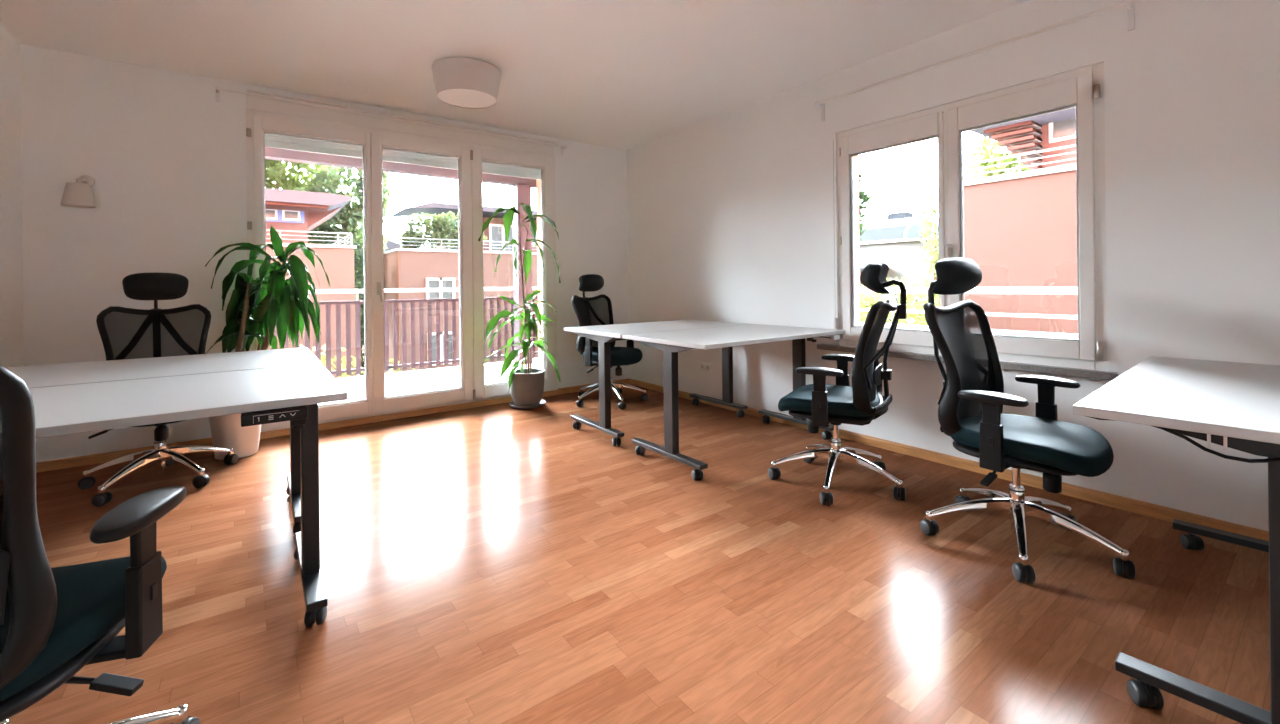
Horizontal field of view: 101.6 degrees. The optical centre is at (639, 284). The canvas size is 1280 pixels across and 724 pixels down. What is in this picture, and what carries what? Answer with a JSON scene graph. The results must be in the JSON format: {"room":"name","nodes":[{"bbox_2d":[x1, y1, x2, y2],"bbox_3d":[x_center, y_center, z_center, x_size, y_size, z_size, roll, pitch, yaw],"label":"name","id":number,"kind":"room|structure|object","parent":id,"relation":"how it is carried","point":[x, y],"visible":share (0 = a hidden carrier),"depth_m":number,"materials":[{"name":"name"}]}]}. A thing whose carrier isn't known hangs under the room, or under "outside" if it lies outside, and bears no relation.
{"room":"open-plan office","nodes":[
{"label":"open-plan office","id":0,"kind":"room"},
{"bbox_2d":[0,23,23,366],"bbox_3d":[-2.081,-0.177,0.721,0.200,2.640,6.630,-1,0,-36],"label":"wall","id":1,"kind":"structure","parent":0,"point":[11,257],"depth_m":3.06,"materials":[{"name":"white paint"}]},
{"bbox_2d":[20,44,628,461],"bbox_3d":[-1.934,-0.179,4.765,4.844,2.640,0.300,-1,0,-36],"label":"wall","id":2,"kind":"structure","parent":0,"point":[166,160],"depth_m":3.54,"materials":[{"name":"white paint"}]},
{"bbox_2d":[61,175,95,207],"bbox_3d":[-3.533,-0.598,3.286,0.152,0.213,0.184,-1,0,-36],"label":"wall lamp","id":3,"kind":"object","parent":2,"relation":"attached to","point":[79,194],"visible":1,"depth_m":3.25,"materials":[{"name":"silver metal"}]},
{"bbox_2d":[36,438,212,472],"bbox_3d":[-3.329,1.127,3.526,1.104,0.060,0.016,-1,0,-36],"label":"baseboard","id":4,"kind":"structure","parent":2,"relation":"attached to","point":[70,462],"depth_m":3.38,"materials":[{"name":"brown wood"}]},
{"bbox_2d":[246,115,372,429],"bbox_3d":[-2.566,-0.090,4.096,0.820,2.333,0.084,-1,0,-36],"label":"door","id":5,"kind":"structure","parent":2,"relation":"in","point":[262,125],"depth_m":4.14,"materials":[{"name":"white paint"}]},
{"bbox_2d":[265,133,362,157],"bbox_3d":[-2.639,-1.121,4.251,0.670,0.104,0.040,-1,0,-36],"label":"roller shutter","id":6,"kind":"object","parent":2,"relation":"attached to","point":[305,145],"depth_m":4.23,"materials":[{"name":"grey plastic"}]},
{"bbox_2d":[215,86,567,154],"bbox_3d":[-1.896,-1.381,4.553,2.814,0.104,0.100,-1,0,-36],"label":"rail","id":7,"kind":"object","parent":2,"relation":"attached to","point":[255,93],"visible":1,"depth_m":4.33,"materials":[{"name":"white metal"}]},
{"bbox_2d":[246,90,554,155],"bbox_3d":[-1.892,-1.375,4.597,2.515,0.139,0.034,-1,0,-36],"label":"trim","id":8,"kind":"structure","parent":2,"relation":"attached to","point":[253,103],"depth_m":4.41,"materials":[{"name":"white paint"}]},
{"bbox_2d":[246,109,557,431],"bbox_3d":[-1.901,-0.110,4.632,2.530,2.398,0.092,-1,0,-36],"label":"trim","id":9,"kind":"structure","parent":2,"relation":"attached to","point":[249,113],"depth_m":4.36,"materials":[{"name":"white paint"}]},
{"bbox_2d":[260,390,557,438],"bbox_3d":[-1.953,1.115,4.721,2.530,0.052,0.330,-1,0,-36],"label":"trim","id":10,"kind":"structure","parent":2,"relation":"attached to","point":[351,422],"depth_m":4.45,"materials":[{"name":"brown wood"}]},
{"bbox_2d":[383,149,457,169],"bbox_3d":[-1.984,-1.128,4.735,0.636,0.104,0.040,-1,0,-36],"label":"roller shutter","id":11,"kind":"object","parent":2,"relation":"attached to","point":[388,155],"depth_m":4.72,"materials":[{"name":"grey"}]},
{"bbox_2d":[370,132,473,413],"bbox_3d":[-1.883,-0.098,4.569,0.834,2.333,0.133,-1,0,-36],"label":"door","id":12,"kind":"structure","parent":2,"relation":"in","point":[382,403],"depth_m":4.55,"materials":[{"name":"white paint"}]},
{"bbox_2d":[482,162,540,179],"bbox_3d":[-1.290,-1.136,5.248,0.613,0.104,0.040,-1,0,-36],"label":"roller shutter","id":13,"kind":"object","parent":2,"relation":"attached to","point":[489,168],"depth_m":5.24,"materials":[{"name":"grey"}]},
{"bbox_2d":[470,147,553,399],"bbox_3d":[-1.234,-0.105,5.074,0.833,2.333,0.093,-1,0,-36],"label":"door","id":14,"kind":"structure","parent":2,"relation":"in","point":[482,390],"depth_m":4.94,"materials":[{"name":"white paint"}]},
{"bbox_2d":[558,378,628,394],"bbox_3d":[-0.485,1.095,5.628,0.910,0.060,0.016,-1,0,-36],"label":"baseboard","id":15,"kind":"structure","parent":2,"relation":"attached to","point":[565,390],"depth_m":5.48,"materials":[{"name":"brown wood"}]},
{"bbox_2d":[319,358,538,403],"bbox_3d":[-2.970,1.293,5.721,10.000,0.220,2.490,-1,0,-36],"label":"floor","id":16,"kind":"structure","parent":0,"point":[425,381],"depth_m":6.44,"materials":[{"name":"tile"}]},
{"bbox_2d":[272,287,538,378],"bbox_3d":[-3.616,0.625,6.585,9.800,1.129,0.062,-1,0,-36],"label":"balcony railing","id":17,"kind":"object","parent":16,"relation":"on","point":[446,361],"visible":0.23,"depth_m":6.91,"materials":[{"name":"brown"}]},
{"bbox_2d":[340,364,537,393],"bbox_3d":[-2.968,1.182,5.718,10.000,0.001,2.460,-1,0,-36],"label":"joint","id":18,"kind":"object","parent":16,"relation":"on","point":[485,364],"visible":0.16,"depth_m":6.46,"materials":[{"name":"grey"}]},
{"bbox_2d":[512,184,532,363],"bbox_3d":[-1.750,-0.156,7.785,0.220,2.650,0.200,-1,0,-36],"label":"post","id":19,"kind":"object","parent":16,"relation":"on","point":[521,193],"visible":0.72,"depth_m":7.70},
{"bbox_2d":[0,0,1029,149],"bbox_3d":[-0.149,-1.593,2.160,5.044,0.150,6.630,-1,0,-36],"label":"ceiling","id":20,"kind":"structure","parent":0,"point":[618,74],"depth_m":3.27,"materials":[{"name":"white paint"}]},
{"bbox_2d":[432,57,500,108],"bbox_3d":[-1.213,-1.404,3.666,0.464,0.205,0.464,-1,0,-36],"label":"ceiling lamp","id":21,"kind":"object","parent":20,"relation":"attached to","point":[469,83],"visible":1,"depth_m":3.51,"materials":[{"name":"white fabric"}]},
{"bbox_2d":[438,89,495,107],"bbox_3d":[-1.212,-1.305,3.666,0.394,0.006,0.394,-1,0,-36],"label":"diffuser","id":22,"kind":"object","parent":21,"relation":"attached to","point":[462,98],"depth_m":3.64,"materials":[{"name":"white plastic"}]},
{"bbox_2d":[537,180,542,368],"bbox_3d":[-3.187,1.655,4.085,7.700,7.000,0.120,-1,0,-36],"label":"facade","id":23,"kind":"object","parent":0,"point":[539,259],"depth_m":5.66,"materials":[{"name":"white paint"}]},
{"bbox_2d":[8,384,1270,723],"bbox_3d":[-0.118,1.181,2.160,5.044,0.120,6.630,-1,0,-36],"label":"floor","id":24,"kind":"structure","parent":0,"point":[501,563],"depth_m":1.92,"materials":[{"name":"brown wood"}]},
{"bbox_2d":[0,365,199,723],"bbox_3d":[-1.319,0.520,0.971,0.704,1.226,0.707,-1,0,-17],"label":"office chair","id":25,"kind":"object","parent":24,"relation":"on","point":[55,622],"visible":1,"depth_m":0.97,"materials":[{"name":"black plastic"}]},
{"bbox_2d":[78,272,237,506],"bbox_3d":[-2.820,0.537,3.088,0.707,1.226,0.707,-1,0,45],"label":"office chair","id":26,"kind":"object","parent":24,"relation":"on","point":[125,333],"visible":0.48,"depth_m":3.15,"materials":[{"name":"black fabric"}]},
{"bbox_2d":[5,347,321,533],"bbox_3d":[-2.197,0.752,2.250,1.350,0.785,0.800,-1,0,-36],"label":"desk","id":27,"kind":"object","parent":24,"relation":"on","point":[37,376],"visible":0.68,"depth_m":2.33,"materials":[{"name":"white laminate"}]},
{"bbox_2d":[29,364,347,626],"bbox_3d":[-1.711,0.746,1.586,1.355,0.785,0.816,-1,0,-36],"label":"desk","id":28,"kind":"object","parent":24,"relation":"on","point":[293,394],"visible":0.99,"depth_m":1.69,"materials":[{"name":"white laminate"}]},
{"bbox_2d":[205,226,330,459],"bbox_3d":[-2.586,0.370,3.647,0.741,1.557,0.569,-1,0,-36],"label":"potted plant","id":29,"kind":"object","parent":24,"relation":"on","point":[254,307],"visible":0.85,"depth_m":3.61,"materials":[{"name":"green plant"}]},
{"bbox_2d":[478,203,560,408],"bbox_3d":[-1.097,0.180,4.823,0.815,1.905,0.390,-1,0,-36],"label":"potted plant","id":30,"kind":"object","parent":24,"relation":"on","point":[526,385],"visible":1,"depth_m":4.80,"materials":[{"name":"green plant"}]},
{"bbox_2d":[571,274,647,409],"bbox_3d":[-0.324,0.509,5.014,0.705,1.226,0.705,-1,0,41],"label":"office chair","id":31,"kind":"object","parent":24,"relation":"on","point":[596,310],"visible":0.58,"depth_m":5.04,"materials":[{"name":"black fabric"}]},
{"bbox_2d":[564,319,750,445],"bbox_3d":[0.178,0.726,4.226,1.350,0.785,0.800,-1,0,-36],"label":"desk","id":32,"kind":"object","parent":24,"relation":"on","point":[604,334],"visible":0.96,"depth_m":4.00,"materials":[{"name":"white laminate"}]},
{"bbox_2d":[622,324,844,479],"bbox_3d":[0.665,0.720,3.579,1.350,0.785,0.800,-1,0,-36],"label":"desk","id":33,"kind":"object","parent":24,"relation":"on","point":[670,343],"visible":0.99,"depth_m":3.28,"materials":[{"name":"white laminate"}]},
{"bbox_2d":[820,335,839,339],"bbox_3d":[1.291,0.366,3.594,0.204,0.034,0.054,-1,0,-27],"label":"power adapter","id":34,"kind":"object","parent":33,"relation":"attached to","point":[831,337],"visible":0.83,"depth_m":3.60,"materials":[{"name":"white plastic"}]},
{"bbox_2d":[768,262,906,504],"bbox_3d":[1.086,0.494,2.905,0.712,1.226,0.703,-1,0,32],"label":"office chair","id":35,"kind":"object","parent":24,"relation":"on","point":[821,403],"visible":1,"depth_m":2.73,"materials":[{"name":"black plastic"}]},
{"bbox_2d":[920,258,1135,582],"bbox_3d":[1.613,0.488,2.228,0.712,1.226,0.732,-1,0,-35],"label":"office chair","id":36,"kind":"object","parent":24,"relation":"on","point":[972,399],"visible":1,"depth_m":2.23,"materials":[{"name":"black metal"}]},
{"bbox_2d":[1073,356,1279,723],"bbox_3d":[1.962,0.708,1.541,1.390,0.782,0.800,-1,0,-39],"label":"desk","id":37,"kind":"object","parent":24,"relation":"on","point":[1234,405],"visible":1,"depth_m":1.36,"materials":[{"name":"white laminate"}]},
{"bbox_2d":[853,155,859,325],"bbox_3d":[1.928,1.279,3.484,0.180,7.640,6.330,-1,0,-36],"label":"wall","id":38,"kind":"structure","parent":0,"point":[855,158],"depth_m":3.94,"materials":[{"name":"white paint"}]},
{"bbox_2d":[860,287,1077,337],"bbox_3d":[2.163,0.248,3.523,0.262,0.457,2.900,-1,0,-36],"label":"guard","id":39,"kind":"object","parent":38,"relation":"attached to","point":[977,290],"visible":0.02,"depth_m":3.37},
{"bbox_2d":[627,0,1279,530],"bbox_3d":[1.791,-0.220,3.395,0.120,2.640,6.330,-1,0,-36],"label":"wall","id":40,"kind":"structure","parent":0,"point":[732,216],"depth_m":2.65,"materials":[{"name":"white paint"}]},
{"bbox_2d":[700,362,711,371],"bbox_3d":[0.614,0.773,4.892,0.012,0.080,0.156,-1,0,-36],"label":"wall socket","id":41,"kind":"object","parent":40,"relation":"attached to","point":[707,367],"visible":1,"depth_m":4.88,"materials":[{"name":"white plastic"}]},
{"bbox_2d":[629,379,1268,540],"bbox_3d":[1.696,1.071,3.429,0.016,0.060,6.114,-1,0,-36],"label":"baseboard","id":42,"kind":"structure","parent":40,"relation":"attached to","point":[1112,500],"depth_m":2.82,"materials":[{"name":"brown wood"}]},
{"bbox_2d":[817,62,1118,380],"bbox_3d":[1.852,-0.317,3.236,0.140,1.577,1.670,-1,0,-36],"label":"window","id":43,"kind":"structure","parent":40,"relation":"in","point":[1082,89],"depth_m":2.92,"materials":[{"name":"white paint"}]},
{"bbox_2d":[833,139,836,328],"bbox_3d":[1.411,-0.368,3.787,0.026,1.375,0.025,-1,0,-36],"label":"blind cord","id":44,"kind":"object","parent":43,"relation":"hanging from","point":[835,318],"visible":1,"depth_m":3.79,"materials":[{"name":"white plastic"}]},
{"bbox_2d":[814,0,1134,120],"bbox_3d":[1.821,-1.280,3.156,0.098,0.130,1.725,-1,0,-36],"label":"curtain rod","id":45,"kind":"object","parent":40,"relation":"attached to","point":[1130,5],"visible":1,"depth_m":2.83,"materials":[{"name":"white paint"}]},
{"bbox_3d":[-2.908,-1.723,5.593,10.000,0.150,2.170,-1,0,-36],"label":"soffit","id":46,"kind":"structure","parent":0,"visible":0},
{"bbox_2d":[265,147,536,188],"bbox_3d":[-3.551,-1.546,6.465,10.000,0.190,0.160,-1,0,-36],"label":"beam","id":47,"kind":"structure","parent":46,"relation":"attached to","point":[271,153],"depth_m":6.64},
{"label":"outside","id":48,"kind":"structure","parent":0,"visible":0},
{"bbox_3d":[-6.750,5.845,26.049,140.000,0.300,130.000,-1,0,-36],"label":"ground","id":49,"kind":"structure","parent":48,"visible":0},
{"bbox_2d":[265,159,343,190],"bbox_3d":[-15.028,-0.851,20.327,6.083,13.274,4.725,-1,0,-36],"label":"tree","id":50,"kind":"object","parent":49,"relation":"on","point":[276,177],"visible":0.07,"depth_m":20.16,"materials":[{"name":"green plant"}]},
{"bbox_2d":[265,188,356,378],"bbox_3d":[-12.625,1.779,12.106,10.150,7.960,4.700,-1,0,-36],"label":"building","id":51,"kind":"structure","parent":49,"relation":"on","point":[293,214],"depth_m":13.01,"materials":[{"name":"salmon painted plaster"},{"name":"white painted metal"},{"name":"window glass"}]},
{"bbox_2d":[295,166,390,376],"bbox_3d":[-11.530,0.188,19.427,4.197,11.132,2.190,-1,0,-36],"label":"tree","id":52,"kind":"object","parent":49,"relation":"on","point":[348,219],"visible":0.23,"depth_m":19.26,"materials":[{"name":"green plant"}]},
{"bbox_2d":[300,344,414,377],"bbox_3d":[-6.526,3.177,10.633,4.120,3.980,1.455,-1,0,-36],"label":"bush","id":53,"kind":"object","parent":49,"relation":"on","point":[323,356],"visible":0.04,"depth_m":10.88,"materials":[{"name":"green plant"}]},
{"bbox_2d":[354,230,364,375],"bbox_3d":[-7.717,2.039,14.797,0.902,7.332,1.308,-1,0,-36],"label":"tree","id":54,"kind":"object","parent":49,"relation":"on","point":[359,259],"visible":0.15,"depth_m":14.60,"materials":[{"name":"green plant"}]},
{"bbox_2d":[354,232,399,345],"bbox_3d":[-12.714,1.710,23.542,4.900,8.100,3.400,-1,0,-36],"label":"building","id":55,"kind":"structure","parent":49,"relation":"on","point":[390,245],"depth_m":22.81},
{"bbox_2d":[384,202,538,372],"bbox_3d":[-4.230,1.417,20.487,10.580,8.500,4.100,-1,0,-36],"label":"building","id":56,"kind":"structure","parent":49,"relation":"on","point":[404,268],"depth_m":16.67,"materials":[{"name":"salmon painted plaster"},{"name":"white painted trim"},{"name":"window glass"}]},
{"bbox_2d":[398,211,486,248],"bbox_3d":[-6.509,-1.768,17.334,2.889,1.398,0.798,-1,0,-36],"label":"tree","id":57,"kind":"object","parent":56,"relation":"on","point":[434,228],"visible":0.62,"depth_m":16.99,"materials":[{"name":"green plant"}]},
{"bbox_2d":[859,169,872,311],"bbox_3d":[8.934,0.251,21.530,1.075,10.543,1.296,-1,0,-36],"label":"tree","id":58,"kind":"object","parent":49,"relation":"on","point":[863,195],"visible":0.2,"depth_m":21.39,"materials":[{"name":"green plant"}]},
{"bbox_2d":[859,212,938,329],"bbox_3d":[12.560,1.107,26.181,8.700,8.750,8.800,-1,0,-36],"label":"building","id":59,"kind":"structure","parent":49,"relation":"on","point":[895,242],"depth_m":22.23,"materials":[{"name":"grey stone"}]},
{"bbox_2d":[860,277,938,329],"bbox_3d":[4.173,1.421,9.290,1.610,3.108,3.153,-1,0,-36],"label":"bush","id":60,"kind":"object","parent":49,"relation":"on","point":[865,297],"visible":0.15,"depth_m":8.86,"materials":[{"name":"yellow plant"}]},
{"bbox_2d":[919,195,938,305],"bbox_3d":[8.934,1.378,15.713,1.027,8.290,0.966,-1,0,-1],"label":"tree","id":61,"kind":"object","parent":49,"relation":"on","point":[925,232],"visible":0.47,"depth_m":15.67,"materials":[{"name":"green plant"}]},
{"bbox_2d":[937,136,1029,188],"bbox_3d":[11.430,0.275,16.472,2.318,10.452,3.656,-1,0,-36],"label":"tree","id":62,"kind":"object","parent":49,"relation":"on","point":[983,144],"visible":0.22,"depth_m":16.38,"materials":[{"name":"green plant"}]},
{"bbox_2d":[963,108,1077,338],"bbox_3d":[11.335,0.545,7.344,7.050,9.900,10.350,-1,0,-36],"label":"building","id":63,"kind":"structure","parent":49,"relation":"on","point":[1020,228],"depth_m":8.54,"materials":[{"name":"pink paint"}]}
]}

